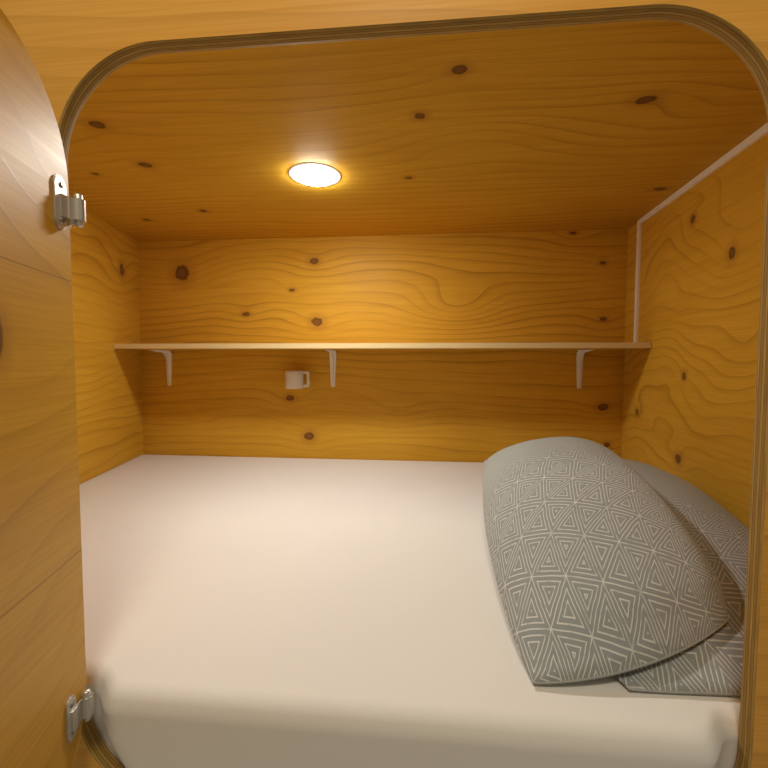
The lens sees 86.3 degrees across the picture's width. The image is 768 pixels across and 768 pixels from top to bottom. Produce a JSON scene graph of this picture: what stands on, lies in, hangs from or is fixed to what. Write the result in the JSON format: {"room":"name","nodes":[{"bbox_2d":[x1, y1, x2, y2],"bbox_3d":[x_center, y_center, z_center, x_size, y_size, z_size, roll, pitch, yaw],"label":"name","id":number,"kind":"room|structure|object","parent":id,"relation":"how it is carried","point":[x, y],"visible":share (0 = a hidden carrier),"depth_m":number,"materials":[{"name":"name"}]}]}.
{"room":"dormitory","nodes":[
{"label":"dormitory","id":0,"kind":"room"},
{"bbox_2d":[70,210,143,483],"bbox_3d":[-0.978,-0.044,1.155,0.018,1.055,1.225,0,3,-7],"label":"wall","id":1,"kind":"structure","parent":0,"point":[104,260],"depth_m":1.49,"materials":[{"name":"brown wood"}]},
{"bbox_2d":[138,229,627,462],"bbox_3d":[-0.057,-0.069,1.680,2.038,1.055,0.018,0,3,5],"label":"wall","id":2,"kind":"structure","parent":0,"point":[540,286],"depth_m":1.66,"materials":[{"name":"brown wood"}]},
{"bbox_2d":[285,370,309,388],"bbox_3d":[-0.355,-0.018,1.650,0.085,0.072,0.096,-2,4,-41],"label":"wall lamp","id":3,"kind":"object","parent":2,"relation":"attached to","point":[294,379],"visible":1,"depth_m":1.62,"materials":[{"name":"white plastic"}]},
{"bbox_2d":[114,342,650,388],"bbox_3d":[-0.068,-0.066,1.563,1.976,0.168,0.216,0,3,5],"label":"wall shelf","id":4,"kind":"object","parent":2,"relation":"attached to","point":[582,348],"visible":1,"depth_m":1.47,"materials":[{"name":"brown wood"}]},
{"bbox_2d":[0,0,767,767],"bbox_3d":[-0.133,0.001,0.471,2.250,2.150,0.018,0,3,5],"label":"wall","id":5,"kind":"structure","parent":0,"point":[73,46],"depth_m":0.44,"materials":[{"name":"brown wood"}]},
{"bbox_2d":[0,8,93,767],"bbox_3d":[-0.308,0.083,0.132,0.036,0.816,0.759,0,3,-8],"label":"door","id":6,"kind":"structure","parent":5,"relation":"in","point":[46,699],"depth_m":0.41,"materials":[{"name":"brown wood"}]},
{"bbox_2d":[68,20,766,241],"bbox_3d":[-0.106,-0.574,1.058,2.090,0.018,1.212,0,3,5],"label":"ceiling","id":7,"kind":"structure","parent":0,"point":[584,126],"depth_m":0.91,"materials":[{"name":"brown wood"}]},
{"bbox_2d":[289,163,340,186],"bbox_3d":[-0.188,-0.562,1.114,0.140,0.011,0.140,0,3,5],"label":"recessed light","id":8,"kind":"object","parent":7,"relation":"in","point":[309,174],"visible":1,"depth_m":1.09,"materials":[{"name":"white"}]},
{"bbox_2d":[295,167,334,185],"bbox_3d":[-0.188,-0.562,1.115,0.106,0.010,0.106,0,3,5],"label":"diffuser","id":9,"kind":"object","parent":8,"relation":"attached to","point":[309,176],"depth_m":1.10,"materials":[{"name":"white plastic"}]},
{"bbox_2d":[621,133,767,527],"bbox_3d":[0.841,-0.031,0.991,0.018,1.055,1.198,1,3,9],"label":"wall","id":10,"kind":"structure","parent":0,"point":[688,411],"depth_m":1.09,"materials":[{"name":"brown wood"}]},
{"bbox_2d":[633,224,641,341],"bbox_3d":[0.908,-0.355,1.466,0.007,0.420,0.020,1,3,9],"label":"trim","id":11,"kind":"structure","parent":10,"relation":"attached to","point":[638,246],"depth_m":1.46,"materials":[{"name":"white plastic"}]},
{"bbox_2d":[637,122,767,225],"bbox_3d":[0.823,-0.547,0.921,0.007,0.017,1.103,1,3,9],"label":"trim","id":12,"kind":"structure","parent":10,"relation":"attached to","point":[763,130],"depth_m":1.05,"materials":[{"name":"white plastic"}]},
{"bbox_3d":[-0.108,0.498,1.113,2.090,0.018,1.212,0,3,5],"label":"floor","id":13,"kind":"structure","parent":0,"visible":0},
{"bbox_2d":[79,455,740,767],"bbox_3d":[-0.115,0.413,1.084,1.974,0.146,1.224,0,3,5],"label":"mattress","id":14,"kind":"object","parent":13,"relation":"on","point":[240,612],"visible":0.66,"depth_m":0.59,"materials":[{"name":"fabric"}]},
{"bbox_2d":[483,437,729,684],"bbox_3d":[0.382,0.248,0.827,0.359,0.205,0.702,0,3,5],"label":"pillow","id":15,"kind":"object","parent":14,"relation":"on","point":[597,576],"visible":1,"depth_m":0.62,"materials":[{"name":"grey fabric"}]},
{"bbox_2d":[614,459,748,696],"bbox_3d":[0.545,0.289,0.847,0.510,0.122,0.766,0,3,5],"label":"pillow","id":16,"kind":"object","parent":14,"relation":"on","point":[712,666],"visible":0.28,"depth_m":0.61,"materials":[{"name":"grey fabric"}]}
]}

